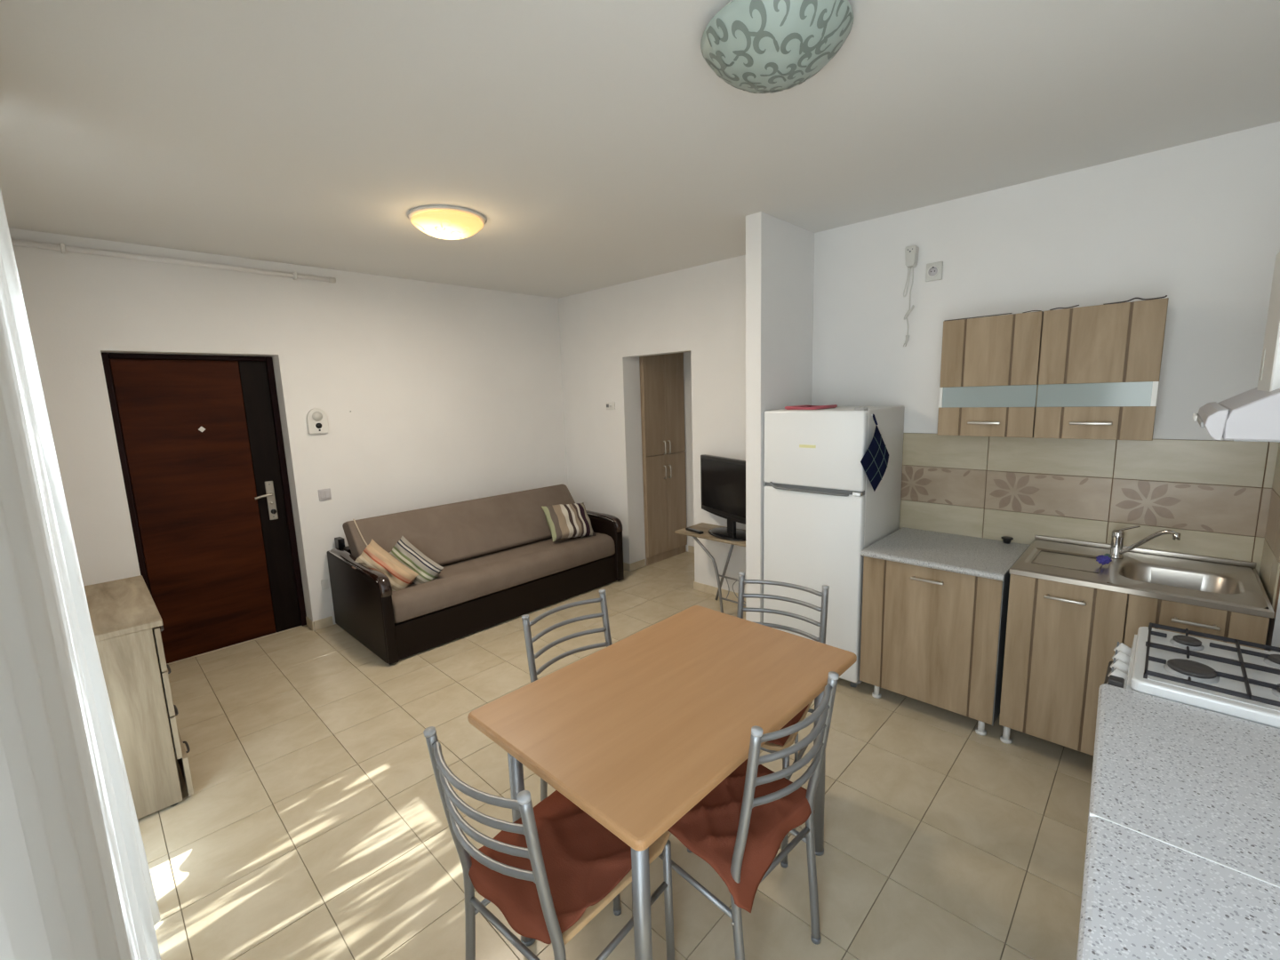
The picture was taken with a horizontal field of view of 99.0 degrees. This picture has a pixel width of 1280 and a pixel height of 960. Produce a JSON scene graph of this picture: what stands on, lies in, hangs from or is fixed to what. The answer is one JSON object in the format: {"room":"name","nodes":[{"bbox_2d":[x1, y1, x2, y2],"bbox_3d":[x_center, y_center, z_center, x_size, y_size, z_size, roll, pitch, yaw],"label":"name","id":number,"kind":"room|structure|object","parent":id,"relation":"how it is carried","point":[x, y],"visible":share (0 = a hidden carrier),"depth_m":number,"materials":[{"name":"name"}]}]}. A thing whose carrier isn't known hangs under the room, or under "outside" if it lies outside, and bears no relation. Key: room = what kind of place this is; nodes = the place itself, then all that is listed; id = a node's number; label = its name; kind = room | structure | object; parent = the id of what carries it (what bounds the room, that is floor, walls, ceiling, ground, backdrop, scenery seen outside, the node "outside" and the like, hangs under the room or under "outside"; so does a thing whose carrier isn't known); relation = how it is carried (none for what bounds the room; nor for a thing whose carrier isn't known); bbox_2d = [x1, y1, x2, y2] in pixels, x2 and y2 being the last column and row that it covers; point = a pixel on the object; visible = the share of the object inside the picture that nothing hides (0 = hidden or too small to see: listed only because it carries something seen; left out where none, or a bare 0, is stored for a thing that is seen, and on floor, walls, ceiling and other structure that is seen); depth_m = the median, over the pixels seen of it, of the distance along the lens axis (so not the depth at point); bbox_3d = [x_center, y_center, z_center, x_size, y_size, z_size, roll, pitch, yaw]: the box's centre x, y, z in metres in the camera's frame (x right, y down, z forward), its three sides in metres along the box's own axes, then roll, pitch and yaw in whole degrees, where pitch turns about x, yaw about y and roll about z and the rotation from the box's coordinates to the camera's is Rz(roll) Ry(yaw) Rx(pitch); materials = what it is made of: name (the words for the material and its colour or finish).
{"room":"open-plan kitchen living room","nodes":[
{"label":"open-plan kitchen living room","id":0,"kind":"room"},
{"bbox_2d":[8,227,567,628],"bbox_3d":[-2.170,-0.221,4.394,0.425,2.685,3.940,7,12,43],"label":"wall","id":1,"kind":"structure","parent":0,"point":[452,394],"depth_m":3.96,"materials":[{"name":"paint"}]},
{"bbox_2d":[11,239,335,282],"bbox_3d":[-2.748,-1.315,3.313,0.042,0.052,1.653,7,12,43],"label":"conduit pipe","id":2,"kind":"object","parent":1,"relation":"attached to","point":[61,246],"visible":1,"depth_m":3.22,"materials":[{"name":"paint"}]},
{"bbox_2d":[101,352,306,663],"bbox_3d":[-2.836,0.172,3.664,0.134,1.973,0.863,7,12,43],"label":"door","id":3,"kind":"structure","parent":1,"relation":"in","point":[200,442],"depth_m":3.63,"materials":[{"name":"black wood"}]},
{"bbox_2d":[306,408,328,433],"bbox_3d":[-2.300,-0.421,3.899,0.032,0.178,0.127,7,12,43],"label":"intercom","id":4,"kind":"object","parent":1,"relation":"attached to","point":[316,419],"visible":1,"depth_m":3.89,"materials":[{"name":"white plastic"}]},
{"bbox_2d":[305,616,333,631],"bbox_3d":[-2.830,1.138,3.658,0.154,0.070,1.376,7,12,43],"label":"baseboard","id":5,"kind":"structure","parent":1,"relation":"attached to","point":[322,623],"depth_m":4.05,"materials":[{"name":"ceramic"}]},
{"bbox_2d":[318,488,331,501],"bbox_3d":[-2.295,0.107,3.984,0.012,0.082,0.082,7,12,43],"label":"light switch","id":6,"kind":"object","parent":1,"relation":"attached to","point":[324,494],"visible":1,"depth_m":3.98,"materials":[{"name":"grey plastic"}]},
{"bbox_2d":[320,578,328,590],"bbox_3d":[-2.325,0.771,4.037,0.010,0.075,0.045,7,12,43],"label":"wall socket","id":7,"kind":"object","parent":1,"relation":"attached to","point":[324,582],"visible":1,"depth_m":4.03,"materials":[{"name":"white plastic"}]},
{"bbox_2d":[137,551,1093,959],"bbox_3d":[-0.036,1.219,3.110,5.210,0.104,4.690,7,12,43],"label":"floor","id":8,"kind":"structure","parent":0,"point":[314,826],"depth_m":2.12,"materials":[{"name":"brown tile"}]},
{"bbox_2d":[83,575,194,819],"bbox_3d":[-2.334,0.942,2.442,0.880,0.802,0.383,7,12,43],"label":"dresser","id":9,"kind":"object","parent":8,"relation":"on","point":[126,620],"visible":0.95,"depth_m":2.20,"materials":[{"name":"brown wood"}]},
{"bbox_2d":[327,484,623,664],"bbox_3d":[-1.218,0.577,4.415,1.012,0.818,2.065,7,12,43],"label":"sofa","id":10,"kind":"object","parent":8,"relation":"on","point":[500,560],"visible":0.91,"depth_m":4.04,"materials":[{"name":"black"}]},
{"bbox_2d":[352,538,418,591],"bbox_3d":[-1.707,0.607,3.654,0.498,0.388,0.200,1,9,19],"label":"cushion","id":11,"kind":"object","parent":10,"relation":"on","point":[400,576],"visible":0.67,"depth_m":3.60,"materials":[{"name":"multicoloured fabric"}]},
{"bbox_2d":[389,536,443,583],"bbox_3d":[-1.582,0.595,3.797,0.491,0.371,0.207,2,10,25],"label":"cushion","id":12,"kind":"object","parent":10,"relation":"on","point":[404,551],"visible":0.64,"depth_m":3.74,"materials":[{"name":"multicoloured fabric"}]},
{"bbox_2d":[392,532,615,623],"bbox_3d":[-1.172,0.664,4.383,0.828,0.177,1.910,7,12,43],"label":"seat cushion","id":13,"kind":"object","parent":10,"relation":"on","point":[461,582],"depth_m":4.06,"materials":[{"name":"beige fabric"}]},
{"bbox_2d":[541,502,596,541],"bbox_3d":[-0.614,0.355,4.717,0.439,0.297,0.257,-9,11,-37],"label":"cushion","id":14,"kind":"object","parent":10,"relation":"on","point":[568,521],"visible":1,"depth_m":4.65,"materials":[{"name":"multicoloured fabric"}]},
{"bbox_2d":[423,726,674,959],"bbox_3d":[-0.207,1.000,1.411,0.378,0.871,0.531,6,12,39],"label":"dining chair","id":15,"kind":"object","parent":8,"relation":"on","point":[444,777],"visible":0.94,"depth_m":1.22,"materials":[{"name":"silver metal"}]},
{"bbox_2d":[468,790,631,943],"bbox_3d":[-0.198,0.977,1.450,0.373,0.065,0.420,6,12,39],"label":"seat cushion","id":16,"kind":"object","parent":15,"relation":"on","point":[584,861],"visible":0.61,"depth_m":1.37,"materials":[{"name":"fabric"}]},
{"bbox_2d":[521,589,692,915],"bbox_3d":[-0.118,0.909,1.971,0.378,0.871,0.531,-10,12,-42],"label":"dining chair","id":17,"kind":"object","parent":8,"relation":"on","point":[526,623],"visible":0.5,"depth_m":2.07,"materials":[{"name":"silver metal"}]},
{"bbox_2d":[467,605,856,959],"bbox_3d":[0.130,0.995,1.760,0.695,0.752,1.065,7,12,43],"label":"dining table","id":18,"kind":"object","parent":8,"relation":"on","point":[636,731],"visible":0.94,"depth_m":1.54,"materials":[{"name":"brown wood"}]},
{"bbox_2d":[639,352,687,565],"bbox_3d":[0.142,-0.390,5.406,0.367,2.360,0.591,7,12,43],"label":"wardrobe","id":19,"kind":"object","parent":8,"relation":"on","point":[661,376],"visible":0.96,"depth_m":5.29,"materials":[{"name":"brown wood"}]},
{"bbox_2d":[674,522,745,612],"bbox_3d":[0.697,0.697,4.058,0.845,0.597,0.340,7,12,43],"label":"table","id":20,"kind":"object","parent":8,"relation":"on","point":[704,527],"visible":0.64,"depth_m":4.04,"materials":[{"name":"brown wood"}]},
{"bbox_2d":[685,527,703,534],"bbox_3d":[0.410,0.382,4.130,0.040,0.018,0.170,-8,11,-33],"label":"remote control","id":21,"kind":"object","parent":20,"relation":"on","point":[692,530],"visible":1,"depth_m":4.11,"materials":[{"name":"black plastic"}]},
{"bbox_2d":[700,454,745,541],"bbox_3d":[0.656,0.124,3.977,0.280,0.560,0.740,-6,10,-26],"label":"television","id":22,"kind":"object","parent":20,"relation":"on","point":[723,480],"visible":0.7,"depth_m":3.99,"materials":[{"name":"black plastic"}]},
{"bbox_2d":[632,671,839,959],"bbox_3d":[0.261,0.956,1.594,0.378,0.871,0.531,-10,12,-42],"label":"dining chair","id":23,"kind":"object","parent":8,"relation":"on","point":[824,710],"visible":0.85,"depth_m":1.38,"materials":[{"name":"silver metal"}]},
{"bbox_2d":[667,759,811,912],"bbox_3d":[0.240,0.971,1.623,0.420,0.132,0.451,-10,12,-42],"label":"seat cushion","id":24,"kind":"object","parent":23,"relation":"on","point":[708,829],"visible":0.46,"depth_m":1.49,"materials":[{"name":"fabric"}]},
{"bbox_2d":[736,571,829,868],"bbox_3d":[0.474,0.866,2.126,0.378,0.871,0.531,4,11,33],"label":"dining chair","id":25,"kind":"object","parent":8,"relation":"on","point":[771,748],"visible":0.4,"depth_m":2.19,"materials":[{"name":"silver metal"}]},
{"bbox_2d":[767,703,809,746],"bbox_3d":[0.451,0.852,2.088,0.342,0.056,0.424,4,11,33],"label":"cloth","id":26,"kind":"object","parent":25,"relation":"on","point":[781,741],"visible":0.05,"depth_m":1.92,"materials":[{"name":"fabric"}]},
{"bbox_2d":[763,406,904,687],"bbox_3d":[1.125,0.338,3.226,0.576,1.534,0.592,7,12,43],"label":"fridge","id":27,"kind":"object","parent":8,"relation":"on","point":[821,507],"visible":0.87,"depth_m":2.98,"materials":[{"name":"white metal"}]},
{"bbox_2d":[784,404,837,409],"bbox_3d":[0.969,-0.413,3.098,0.193,0.019,0.250,7,12,43],"label":"tray","id":28,"kind":"object","parent":27,"relation":"on","point":[795,407],"visible":1,"depth_m":3.04,"materials":[{"name":"red plastic"}]},
{"bbox_2d":[860,414,888,491],"bbox_3d":[1.202,-0.136,2.796,0.339,0.402,0.051,-9,11,-38],"label":"pot holder","id":29,"kind":"object","parent":27,"relation":"hanging from","point":[875,461],"visible":1,"depth_m":2.77,"materials":[{"name":"blue fabric"}]},
{"bbox_2d":[859,556,1010,735],"bbox_3d":[1.568,0.764,2.855,0.614,0.780,0.590,7,12,43],"label":"base cabinet","id":30,"kind":"object","parent":8,"relation":"on","point":[936,637],"visible":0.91,"depth_m":2.62,"materials":[{"name":"brown wood"}]},
{"bbox_2d":[860,527,1030,581],"bbox_3d":[1.565,0.361,2.802,0.623,0.030,0.614,7,12,43],"label":"countertop","id":31,"kind":"structure","parent":30,"relation":"on","point":[988,558],"depth_m":2.73,"materials":[{"name":"grey laminate"}]},
{"bbox_2d":[1000,536,1013,543],"bbox_3d":[1.907,0.313,2.841,0.052,0.031,0.051,7,12,43],"label":"plug","id":32,"kind":"object","parent":31,"relation":"on","point":[1006,540],"visible":1,"depth_m":2.83,"materials":[{"name":"black plastic"}]},
{"bbox_2d":[999,574,1270,755],"bbox_3d":[2.071,0.805,2.368,0.744,0.818,0.595,7,12,43],"label":"base cabinet","id":33,"kind":"object","parent":8,"relation":"on","point":[1061,638],"visible":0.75,"depth_m":2.27,"materials":[{"name":"brown wood"}]},
{"bbox_2d":[1008,535,1274,618],"bbox_3d":[2.078,0.431,2.325,0.755,0.166,0.595,7,12,43],"label":"sink","id":34,"kind":"object","parent":33,"relation":"in","point":[1231,588],"visible":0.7,"depth_m":2.28,"materials":[{"name":"silver metal"}]},
{"bbox_2d":[1096,553,1111,565],"bbox_3d":[2.001,0.344,2.356,0.055,0.044,0.058,2,9,21],"label":"pad","id":35,"kind":"object","parent":34,"relation":"on","point":[1102,559],"visible":1,"depth_m":2.35,"materials":[{"name":"blue"}]},
{"bbox_2d":[1109,525,1180,559],"bbox_3d":[2.197,0.275,2.373,0.103,0.165,0.237,-6,10,-27],"label":"faucet","id":36,"kind":"object","parent":34,"relation":"on","point":[1117,536],"visible":0.98,"depth_m":2.42,"materials":[{"name":"silver metal"}]},
{"bbox_2d":[1096,622,1279,728],"bbox_3d":[1.611,0.921,1.547,0.504,0.870,0.457,7,12,43],"label":"gas stove","id":37,"kind":"object","parent":8,"relation":"on","point":[1237,681],"visible":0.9,"depth_m":1.47,"materials":[{"name":"white metal"}]},
{"bbox_3d":[0.779,1.136,0.613,0.408,0.788,2.040,7,12,43],"label":"cabinet","id":38,"kind":"object","parent":8,"relation":"on","visible":0},
{"bbox_2d":[1076,816,1279,959],"bbox_3d":[0.531,0.766,0.365,0.487,0.032,1.444,7,12,43],"label":"countertop","id":39,"kind":"structure","parent":38,"relation":"on","point":[1144,897],"depth_m":0.85,"materials":[{"name":"laminate"}]},
{"bbox_2d":[1088,683,1279,887],"bbox_3d":[1.230,0.629,1.102,0.516,0.032,0.606,7,12,43],"label":"countertop","id":40,"kind":"structure","parent":38,"relation":"on","point":[1205,784],"depth_m":1.12,"materials":[{"name":"laminate"}]},
{"bbox_2d":[0,0,1279,298],"bbox_3d":[-0.381,-1.389,2.414,5.230,0.120,3.920,7,12,43],"label":"ceiling","id":41,"kind":"structure","parent":0,"point":[596,143],"depth_m":1.90,"materials":[{"name":"white paint"}]},
{"bbox_2d":[407,205,486,239],"bbox_3d":[-1.010,-1.329,2.880,0.392,0.101,0.392,7,12,43],"label":"ceiling lamp","id":42,"kind":"object","parent":41,"relation":"attached to","point":[450,222],"visible":1,"depth_m":2.77,"materials":[{"name":"glass"}]},
{"bbox_2d":[700,0,853,93],"bbox_3d":[0.357,-1.132,1.453,0.390,0.136,0.390,7,12,43],"label":"ceiling lamp","id":43,"kind":"object","parent":41,"relation":"attached to","point":[758,46],"visible":1,"depth_m":1.36,"materials":[{"name":"white glass"}]},
{"bbox_3d":[-1.136,-1.014,0.840,2.370,0.084,0.070,7,12,43],"label":"rail","id":44,"kind":"object","parent":41,"relation":"attached to","visible":0},
{"bbox_2d":[0,188,160,959],"bbox_3d":[-1.066,0.258,1.017,2.197,2.488,0.083,7,12,43],"label":"sheer curtain","id":45,"kind":"object","parent":44,"relation":"hanging from","point":[76,881],"visible":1,"depth_m":0.72,"materials":[{"name":"fabric"}]},
{"bbox_2d":[558,255,745,593],"bbox_3d":[0.272,-0.347,4.705,2.645,2.685,0.215,7,12,43],"label":"wall","id":46,"kind":"structure","parent":0,"point":[700,310],"depth_m":4.68,"materials":[{"name":"paint"}]},
{"bbox_2d":[606,401,615,409],"bbox_3d":[-0.272,-0.677,5.003,0.105,0.068,0.026,7,12,43],"label":"thermostat","id":47,"kind":"object","parent":46,"relation":"attached to","point":[611,405],"visible":1,"depth_m":4.98,"materials":[{"name":"white plastic"}]},
{"bbox_2d":[623,559,745,603],"bbox_3d":[0.295,0.846,4.889,2.607,0.070,0.209,7,12,43],"label":"baseboard","id":48,"kind":"structure","parent":46,"relation":"attached to","point":[703,588],"depth_m":4.52,"materials":[{"name":"ceramic"}]},
{"bbox_2d":[683,352,694,551],"bbox_3d":[0.671,-0.353,4.938,2.050,2.600,0.860,7,12,43],"label":"wall","id":49,"kind":"structure","parent":0,"point":[687,370],"depth_m":5.51,"materials":[{"name":"paint"}]},
{"bbox_2d":[688,545,694,552],"bbox_3d":[1.034,0.777,5.181,1.469,0.070,0.011,7,12,43],"label":"baseboard","id":50,"kind":"structure","parent":49,"relation":"attached to","point":[691,548],"depth_m":5.66,"materials":[{"name":"ceramic"}]},
{"bbox_2d":[745,211,814,622],"bbox_3d":[0.871,-0.162,3.400,0.099,2.685,0.615,7,12,43],"label":"wall partition","id":51,"kind":"structure","parent":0,"point":[780,253],"depth_m":3.18,"materials":[{"name":"paint"}]},
{"bbox_2d":[811,120,1279,617],"bbox_3d":[1.818,-0.097,2.788,2.316,2.685,0.688,7,12,43],"label":"wall","id":52,"kind":"structure","parent":0,"point":[1196,224],"depth_m":2.55,"materials":[{"name":"paint"}]},
{"bbox_2d":[903,245,919,346],"bbox_3d":[1.490,-1.012,3.029,0.065,0.534,0.056,7,12,43],"label":"wall device","id":53,"kind":"object","parent":52,"relation":"attached to","point":[911,252],"visible":1,"depth_m":2.99,"materials":[{"name":"white plastic"}]},
{"bbox_2d":[925,261,943,281],"bbox_3d":[1.584,-1.123,2.947,0.082,0.094,0.013,7,12,43],"label":"power socket","id":54,"kind":"object","parent":52,"relation":"attached to","point":[933,270],"visible":1,"depth_m":2.94,"materials":[{"name":"white plastic"}]},
{"bbox_2d":[900,465,969,504],"bbox_3d":[1.639,0.028,3.102,0.401,0.199,0.001,7,12,43],"label":"print","id":55,"kind":"object","parent":52,"relation":"attached to","point":[920,484],"depth_m":3.08},
{"bbox_2d":[989,472,1087,516],"bbox_3d":[1.997,0.070,2.761,0.401,0.199,0.001,7,12,43],"label":"print","id":56,"kind":"object","parent":52,"relation":"attached to","point":[1019,493],"depth_m":2.75},
{"bbox_2d":[936,295,1168,440],"bbox_3d":[1.881,-0.495,2.552,0.801,0.575,0.329,7,12,43],"label":"upper cabinet","id":57,"kind":"object","parent":52,"relation":"attached to","point":[1091,372],"visible":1,"depth_m":2.41,"materials":[{"name":"brown wood"}]},
{"bbox_2d":[903,432,1279,617],"bbox_3d":[1.880,0.109,2.590,1.505,0.597,0.438,7,12,43],"label":"backsplash","id":58,"kind":"structure","parent":52,"relation":"attached to","point":[1278,586],"depth_m":2.42,"materials":[{"name":"brown tile"}]},
{"bbox_2d":[1115,480,1246,531],"bbox_3d":[2.362,0.113,2.412,0.401,0.199,0.001,7,12,43],"label":"print","id":59,"kind":"object","parent":52,"relation":"attached to","point":[1177,506],"depth_m":2.40},
{"bbox_2d":[1258,442,1279,653],"bbox_3d":[2.451,0.005,2.012,0.119,2.685,0.440,7,12,43],"label":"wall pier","id":60,"kind":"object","parent":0,"point":[1269,571],"visible":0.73,"depth_m":2.06,"materials":[{"name":"paint"}]},
{"bbox_3d":[1.419,0.229,0.785,0.120,2.685,3.670,7,12,43],"label":"wall","id":61,"kind":"structure","parent":0,"visible":0},
{"bbox_2d":[1192,251,1279,441],"bbox_3d":[1.640,-0.339,1.319,0.391,0.461,0.552,7,12,43],"label":"range hood","id":62,"kind":"object","parent":61,"relation":"attached to","point":[1252,415],"visible":1,"depth_m":1.27,"materials":[{"name":"grey metal"}]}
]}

